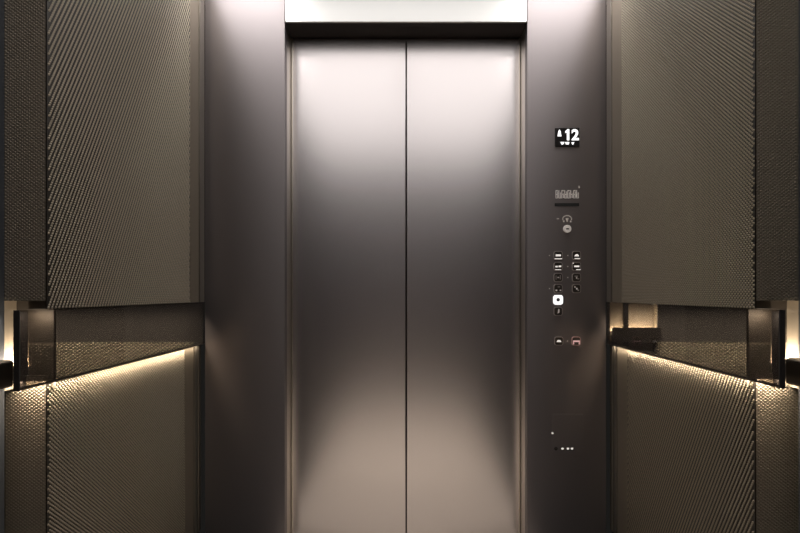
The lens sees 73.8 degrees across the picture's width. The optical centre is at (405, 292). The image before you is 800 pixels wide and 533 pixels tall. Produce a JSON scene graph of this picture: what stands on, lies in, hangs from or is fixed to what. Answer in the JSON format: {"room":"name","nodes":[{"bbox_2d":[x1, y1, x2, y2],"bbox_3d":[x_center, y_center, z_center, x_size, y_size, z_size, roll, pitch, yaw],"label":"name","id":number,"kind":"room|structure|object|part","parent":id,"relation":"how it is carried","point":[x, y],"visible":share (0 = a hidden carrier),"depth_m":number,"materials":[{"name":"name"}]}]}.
{"room":"elevator interior","nodes":[
{"label":"elevator interior","id":0,"kind":"room"},
{"bbox_2d":[56,0,745,532],"bbox_3d":[0.000,-0.125,2.533,3.920,2.750,0.062,0,0,0],"label":"wall","id":1,"kind":"structure","parent":0,"point":[246,40],"depth_m":2.51,"materials":[{"name":"silver metal"}]},
{"bbox_2d":[10,310,202,390],"bbox_3d":[-0.960,0.142,1.908,0.024,0.198,1.206,0,0,0],"label":"glass band","id":2,"kind":"object","parent":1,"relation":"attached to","point":[16,313],"visible":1,"depth_m":1.31,"materials":[{"name":"black"}]},
{"bbox_3d":[-0.955,0.141,1.307,0.014,0.198,0.004,0,0,0],"label":"trim","id":3,"kind":"part","parent":2,"relation":"part of","materials":[{"name":"black metal"}]},
{"bbox_2d":[287,30,290,532],"bbox_3d":[-0.585,-0.015,2.608,0.020,2.529,0.187,0,0,0],"label":"trim","id":4,"kind":"structure","parent":1,"relation":"attached to","point":[288,34],"depth_m":2.61,"materials":[{"name":"silver metal"}]},
{"bbox_2d":[291,38,292,532],"bbox_3d":[-0.570,-0.016,2.671,0.008,2.520,0.006,0,0,0],"label":"door frame","id":5,"kind":"structure","parent":1,"relation":"attached to","point":[291,38],"depth_m":2.67,"materials":[{"name":"silver metal"}]},
{"bbox_2d":[293,39,405,532],"bbox_3d":[-0.288,-0.016,2.689,0.572,2.520,0.035,0,0,0],"label":"door","id":6,"kind":"structure","parent":1,"relation":"in","point":[349,95],"depth_m":2.67,"materials":[{"name":"silver metal"}]},
{"bbox_2d":[285,17,526,41],"bbox_3d":[-0.001,-1.294,2.629,1.149,0.028,0.206,0,0,0],"label":"trim","id":7,"kind":"structure","parent":1,"relation":"attached to","point":[406,31],"depth_m":2.60,"materials":[{"name":"black metal"}]},
{"bbox_2d":[406,42,406,532],"bbox_3d":[-0.001,-0.014,2.722,1.189,2.528,0.020,0,0,0],"label":"trim","id":8,"kind":"structure","parent":1,"relation":"attached to","point":[406,42],"depth_m":2.71,"materials":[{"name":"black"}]},
{"bbox_2d":[407,39,518,532],"bbox_3d":[0.288,-0.016,2.689,0.568,2.520,0.035,0,0,0],"label":"door","id":9,"kind":"structure","parent":1,"relation":"in","point":[463,94],"depth_m":2.67,"materials":[{"name":"silver metal"}]},
{"bbox_2d":[519,38,519,532],"bbox_3d":[0.568,-0.016,2.671,0.008,2.520,0.006,0,0,0],"label":"door frame","id":10,"kind":"structure","parent":1,"relation":"attached to","point":[519,38],"depth_m":2.67,"materials":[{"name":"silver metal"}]},
{"bbox_2d":[520,29,524,532],"bbox_3d":[0.584,-0.015,2.608,0.020,2.529,0.187,0,0,0],"label":"trim","id":11,"kind":"structure","parent":1,"relation":"attached to","point":[522,39],"depth_m":2.62,"materials":[{"name":"silver metal"}]},
{"bbox_2d":[549,284,562,292],"bbox_3d":[0.706,-0.021,2.511,0.063,0.042,0.008,0,0,0],"label":"button","id":12,"kind":"object","parent":1,"relation":"attached to","point":[557,288],"visible":1,"depth_m":2.51,"materials":[{"name":"grey"}]},
{"bbox_2d":[549,251,562,259],"bbox_3d":[0.706,-0.177,2.511,0.063,0.042,0.008,0,0,0],"label":"button","id":13,"kind":"object","parent":1,"relation":"attached to","point":[557,255],"visible":1,"depth_m":2.51,"materials":[{"name":"grey plastic"}]},
{"bbox_2d":[553,307,562,315],"bbox_3d":[0.717,0.086,2.511,0.042,0.042,0.008,0,0,0],"label":"button","id":14,"kind":"object","parent":1,"relation":"attached to","point":[558,311],"visible":1,"depth_m":2.51,"materials":[{"name":"grey"}]},
{"bbox_2d":[553,295,562,304],"bbox_3d":[0.717,0.033,2.511,0.045,0.045,0.009,0,0,0],"label":"button","id":15,"kind":"object","parent":1,"relation":"attached to","point":[557,299],"visible":1,"depth_m":2.51,"materials":[{"name":"white plastic"}]},
{"bbox_2d":[553,273,562,281],"bbox_3d":[0.717,-0.073,2.511,0.042,0.042,0.008,0,0,0],"label":"button","id":16,"kind":"object","parent":1,"relation":"attached to","point":[557,277],"visible":1,"depth_m":2.51,"materials":[{"name":"grey plastic"}]},
{"bbox_2d":[553,262,562,270],"bbox_3d":[0.717,-0.125,2.511,0.042,0.042,0.008,0,0,0],"label":"button","id":17,"kind":"object","parent":1,"relation":"attached to","point":[557,266],"visible":1,"depth_m":2.51,"materials":[{"name":"grey plastic"}]},
{"bbox_2d":[554,337,562,344],"bbox_3d":[0.720,0.226,2.511,0.042,0.042,0.008,0,0,0],"label":"button","id":18,"kind":"object","parent":1,"relation":"attached to","point":[557,340],"visible":1,"depth_m":2.51,"materials":[{"name":"grey plastic"}]},
{"bbox_2d":[557,215,571,232],"bbox_3d":[0.746,-0.325,2.510,0.072,0.084,0.010,0,0,0],"label":"switch","id":19,"kind":"object","parent":1,"relation":"attached to","point":[567,228],"visible":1,"depth_m":2.51,"materials":[{"name":"white metal"}]},
{"bbox_2d":[555,128,578,146],"bbox_3d":[0.759,-0.733,2.512,0.115,0.089,0.006,0,0,0],"label":"indicator","id":20,"kind":"object","parent":1,"relation":"attached to","point":[564,137],"visible":1,"depth_m":2.51,"materials":[{"name":"black"}]},
{"bbox_2d":[552,414,582,454],"bbox_3d":[0.760,0.667,2.512,0.149,0.193,0.005,0,0,0],"label":"control panel","id":21,"kind":"object","parent":1,"relation":"attached to","point":[567,429],"visible":1,"depth_m":2.51,"materials":[{"name":"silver metal"}]},
{"bbox_2d":[555,186,579,205],"bbox_3d":[0.759,-0.457,2.513,0.117,0.095,0.002,0,0,0],"label":"notice","id":22,"kind":"object","parent":1,"relation":"attached to","point":[557,194],"visible":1,"depth_m":2.51,"materials":[{"name":"white"}]},
{"bbox_2d":[567,337,580,344],"bbox_3d":[0.790,0.226,2.511,0.063,0.042,0.008,0,0,0],"label":"button","id":23,"kind":"object","parent":1,"relation":"attached to","point":[575,340],"visible":1,"depth_m":2.51,"materials":[{"name":"grey"}]},
{"bbox_2d":[567,273,580,281],"bbox_3d":[0.792,-0.073,2.511,0.063,0.042,0.008,0,0,0],"label":"button","id":24,"kind":"object","parent":1,"relation":"attached to","point":[576,277],"visible":1,"depth_m":2.51,"materials":[{"name":"grey plastic"}]},
{"bbox_2d":[567,262,580,270],"bbox_3d":[0.792,-0.125,2.511,0.063,0.042,0.008,0,0,0],"label":"button","id":25,"kind":"object","parent":1,"relation":"attached to","point":[576,266],"visible":1,"depth_m":2.51,"materials":[{"name":"grey plastic"}]},
{"bbox_2d":[567,251,580,259],"bbox_3d":[0.792,-0.177,2.511,0.063,0.042,0.008,0,0,0],"label":"button","id":26,"kind":"object","parent":1,"relation":"attached to","point":[576,255],"visible":1,"depth_m":2.51,"materials":[{"name":"grey plastic"}]},
{"bbox_2d":[572,284,580,292],"bbox_3d":[0.803,-0.021,2.511,0.042,0.042,0.008,0,0,0],"label":"button","id":27,"kind":"object","parent":1,"relation":"attached to","point":[576,288],"visible":1,"depth_m":2.51,"materials":[{"name":"grey"}]},
{"bbox_2d":[608,310,787,387],"bbox_3d":[0.955,0.142,1.927,0.024,0.198,1.168,0,0,0],"label":"glass band","id":28,"kind":"object","parent":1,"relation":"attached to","point":[781,312],"visible":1,"depth_m":1.34,"materials":[{"name":"black"}]},
{"bbox_3d":[0.950,0.141,1.345,0.014,0.198,0.004,0,0,0],"label":"trim","id":29,"kind":"part","parent":28,"relation":"part of","materials":[{"name":"black metal"}]},
{"bbox_3d":[-1.092,-0.125,0.391,0.050,2.750,1.982,0,0,0],"label":"wall","id":30,"kind":"structure","parent":0,"visible":0},
{"bbox_2d":[0,0,3,532],"bbox_3d":[-1.075,-0.125,1.398,0.024,2.750,0.025,0,0,0],"label":"trim","id":31,"kind":"structure","parent":30,"relation":"attached to","point":[1,1],"depth_m":1.40,"materials":[{"name":"grey metal"}]},
{"bbox_2d":[0,360,12,389],"bbox_3d":[-1.034,0.205,0.391,0.067,0.070,1.942,0,0,0],"label":"handrail","id":32,"kind":"object","parent":30,"relation":"attached to","point":[6,366],"visible":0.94,"depth_m":1.33,"materials":[{"name":"brown metal"}]},
{"bbox_3d":[-1.005,0.755,2.011,0.020,0.989,1.086,0,0,0],"label":"wall","id":33,"kind":"structure","parent":0,"visible":0},
{"bbox_2d":[4,375,49,532],"bbox_3d":[-1.035,0.669,1.454,0.121,0.888,0.017,0,0,0],"label":"wall panel","id":34,"kind":"object","parent":33,"relation":"attached to","point":[24,410],"visible":0.94,"depth_m":1.45,"materials":[{"name":"beige fabric"}]},
{"bbox_2d":[4,301,55,390],"bbox_3d":[-1.018,0.120,1.440,0.110,0.280,0.054,0,0,0],"label":"wall recess","id":35,"kind":"object","parent":33,"relation":"attached to","point":[37,323],"visible":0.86,"depth_m":1.46,"materials":[{"name":"metal"}]},
{"bbox_3d":[-1.069,0.135,1.435,0.008,0.250,0.044,0,0,0],"label":"panel","id":36,"kind":"part","parent":35,"relation":"part of","materials":[{"name":"white"}]},
{"bbox_3d":[-1.015,0.058,1.462,0.104,0.155,0.010,0,0,0],"label":"panel","id":37,"kind":"part","parent":35,"relation":"part of","materials":[{"name":"grey"}]},
{"bbox_3d":[-1.015,0.198,1.462,0.102,0.125,0.012,0,0,0],"label":"panel","id":38,"kind":"part","parent":35,"relation":"part of","materials":[{"name":"brown fabric"}]},
{"bbox_2d":[46,349,184,532],"bbox_3d":[-0.972,0.677,1.891,0.006,0.872,0.896,0,0,0],"label":"wall panel","id":39,"kind":"object","parent":33,"relation":"attached to","point":[115,436],"visible":0.98,"depth_m":1.80,"materials":[{"name":"brown metal"}]},
{"bbox_2d":[182,344,200,532],"bbox_3d":[-0.978,0.677,2.426,0.027,0.872,0.168,0,0,0],"label":"strip","id":40,"kind":"object","parent":33,"relation":"attached to","point":[193,354],"visible":0.8,"depth_m":2.44,"materials":[{"name":"brown metal"}]},
{"bbox_3d":[-0.982,0.677,2.391,0.020,0.872,0.097,0,0,0],"label":"strip panel","id":41,"kind":"part","parent":40,"relation":"part of","materials":[{"name":"brown metal"}]},
{"bbox_3d":[1.000,0.755,2.028,0.020,0.989,1.052,0,0,0],"label":"wall","id":42,"kind":"structure","parent":0,"visible":0},
{"bbox_2d":[610,344,631,532],"bbox_3d":[0.973,0.677,2.420,0.027,0.872,0.180,0,0,0],"label":"strip","id":43,"kind":"object","parent":42,"relation":"attached to","point":[618,356],"visible":0.67,"depth_m":2.42,"materials":[{"name":"brown metal"}]},
{"bbox_3d":[0.977,0.677,2.385,0.020,0.872,0.109,0,0,0],"label":"strip panel","id":44,"kind":"part","parent":43,"relation":"part of","materials":[{"name":"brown metal"}]},
{"bbox_2d":[627,349,755,532],"bbox_3d":[0.967,0.677,1.902,0.006,0.872,0.850,0,0,0],"label":"wall panel","id":45,"kind":"object","parent":42,"relation":"attached to","point":[691,430],"visible":1,"depth_m":1.83,"materials":[{"name":"brown metal"}]},
{"bbox_2d":[746,301,798,388],"bbox_3d":[1.016,0.120,1.473,0.115,0.280,0.054,0,0,0],"label":"wall recess","id":46,"kind":"object","parent":42,"relation":"attached to","point":[762,322],"visible":0.77,"depth_m":1.49,"materials":[{"name":"metal"}]},
{"bbox_3d":[1.012,0.059,1.495,0.109,0.158,0.010,0,0,0],"label":"panel","id":47,"kind":"part","parent":46,"relation":"part of","materials":[{"name":"grey"}]},
{"bbox_3d":[1.012,0.199,1.494,0.107,0.122,0.012,0,0,0],"label":"panel","id":48,"kind":"part","parent":46,"relation":"part of","materials":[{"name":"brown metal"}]},
{"bbox_3d":[1.069,0.135,1.468,0.008,0.250,0.044,0,0,0],"label":"panel","id":49,"kind":"part","parent":46,"relation":"part of","materials":[{"name":"brown"}]},
{"bbox_2d":[753,373,798,532],"bbox_3d":[1.045,0.669,1.487,0.152,0.888,0.017,0,0,0],"label":"wall panel","id":50,"kind":"object","parent":42,"relation":"attached to","point":[777,409],"visible":0.92,"depth_m":1.48,"materials":[{"name":"brown metal"}]},
{"bbox_3d":[-1.484,0.255,2.005,0.972,0.610,1.034,0,0,0],"label":"wall","id":51,"kind":"structure","parent":0,"visible":0},
{"bbox_2d":[56,342,193,378],"bbox_3d":[-1.472,0.385,2.494,0.957,0.310,0.013,0,0,0],"label":"recessed wall panel","id":52,"kind":"object","parent":51,"relation":"attached to","point":[72,358],"visible":0.21,"depth_m":2.49,"materials":[{"name":"brown fabric"}]},
{"bbox_3d":[1.482,0.255,2.021,0.977,0.610,1.002,0,0,0],"label":"wall","id":53,"kind":"structure","parent":0,"visible":0},
{"bbox_2d":[610,302,661,353],"bbox_3d":[1.067,0.279,2.478,0.223,0.523,0.043,0,0,0],"label":"pocket","id":54,"kind":"object","parent":53,"relation":"attached to","point":[632,325],"visible":0.53,"depth_m":2.48,"materials":[{"name":"brown"}]},
{"bbox_3d":[1.020,0.283,2.477,0.023,0.513,0.010,0,0,0],"label":"post","id":55,"kind":"part","parent":54,"relation":"part of","materials":[{"name":"brown metal"}]},
{"bbox_3d":[1.067,0.383,2.485,0.162,0.315,0.010,0,0,0],"label":"panel","id":56,"kind":"part","parent":54,"relation":"part of","materials":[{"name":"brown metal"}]},
{"bbox_3d":[1.067,0.193,2.465,0.223,0.066,0.015,0,0,0],"label":"rail","id":57,"kind":"part","parent":54,"relation":"part of","materials":[{"name":"brown metal"}]},
{"bbox_3d":[1.164,0.093,2.486,0.006,0.133,0.027,0,0,0],"label":"trim","id":58,"kind":"part","parent":54,"relation":"part of","materials":[{"name":"brown"}]},
{"bbox_2d":[653,342,746,376],"bbox_3d":[1.550,0.385,2.494,0.800,0.310,0.013,0,0,0],"label":"recessed wall panel","id":59,"kind":"object","parent":53,"relation":"attached to","point":[731,357],"visible":0.23,"depth_m":2.49,"materials":[{"name":"brown metal"}]},
{"bbox_3d":[1.092,-0.125,0.408,0.050,2.750,2.015,0,0,0],"label":"wall","id":60,"kind":"structure","parent":0,"visible":0},
{"bbox_2d":[786,358,799,386],"bbox_3d":[1.034,0.205,0.415,0.067,0.070,1.990,0,0,0],"label":"handrail","id":61,"kind":"object","parent":60,"relation":"attached to","point":[792,364],"visible":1,"depth_m":1.38,"materials":[{"name":"brown metal"}]},
{"bbox_2d":[799,0,799,532],"bbox_3d":[1.075,-0.125,1.431,0.024,2.750,0.025,0,0,0],"label":"trim","id":62,"kind":"structure","parent":60,"relation":"attached to","point":[799,0],"depth_m":1.44,"materials":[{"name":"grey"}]},
{"bbox_3d":[-0.980,-0.785,1.993,0.020,1.430,1.121,0,0,0],"label":"wall","id":63,"kind":"structure","parent":0,"visible":0},
{"bbox_2d":[4,0,45,300],"bbox_3d":[-1.008,-0.735,1.418,0.117,1.511,0.017,0,0,0],"label":"wall panel","id":64,"kind":"object","parent":63,"relation":"attached to","point":[24,20],"visible":1,"depth_m":1.41,"materials":[{"name":"brown metal"}]},
{"bbox_2d":[46,0,189,308],"bbox_3d":[-0.948,-0.724,1.873,0.006,1.532,0.932,0,0,0],"label":"wall panel","id":65,"kind":"object","parent":63,"relation":"attached to","point":[118,71],"visible":1,"depth_m":1.73,"materials":[{"name":"brown metal"}]},
{"bbox_2d":[190,0,204,302],"bbox_3d":[-0.956,-0.724,2.426,0.024,1.532,0.168,0,0,0],"label":"strip","id":66,"kind":"object","parent":63,"relation":"attached to","point":[197,7],"visible":0.94,"depth_m":2.41,"materials":[{"name":"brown metal"}]},
{"bbox_3d":[-0.958,-0.724,2.391,0.020,1.532,0.097,0,0,0],"label":"strip panel","id":67,"kind":"part","parent":66,"relation":"part of","materials":[{"name":"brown metal"}]},
{"bbox_3d":[0.975,-0.785,2.010,0.020,1.430,1.089,0,0,0],"label":"wall","id":68,"kind":"structure","parent":0,"visible":0},
{"bbox_2d":[606,0,621,302],"bbox_3d":[0.951,-0.724,2.420,0.024,1.532,0.180,0,0,0],"label":"strip","id":69,"kind":"object","parent":68,"relation":"attached to","point":[613,7],"visible":0.92,"depth_m":2.41,"materials":[{"name":"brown metal"}]},
{"bbox_3d":[0.953,-0.724,2.385,0.020,1.532,0.109,0,0,0],"label":"strip panel","id":70,"kind":"part","parent":69,"relation":"part of","materials":[{"name":"brown metal"}]},
{"bbox_2d":[622,0,755,308],"bbox_3d":[0.943,-0.724,1.884,0.006,1.532,0.887,0,0,0],"label":"wall panel","id":71,"kind":"object","parent":68,"relation":"attached to","point":[689,66],"visible":1,"depth_m":1.77,"materials":[{"name":"grey fabric"}]},
{"bbox_2d":[756,0,798,300],"bbox_3d":[1.006,-0.735,1.451,0.122,1.511,0.017,0,0,0],"label":"wall panel","id":72,"kind":"object","parent":68,"relation":"attached to","point":[777,21],"visible":1,"depth_m":1.44,"materials":[{"name":"grey fabric"}]}
]}

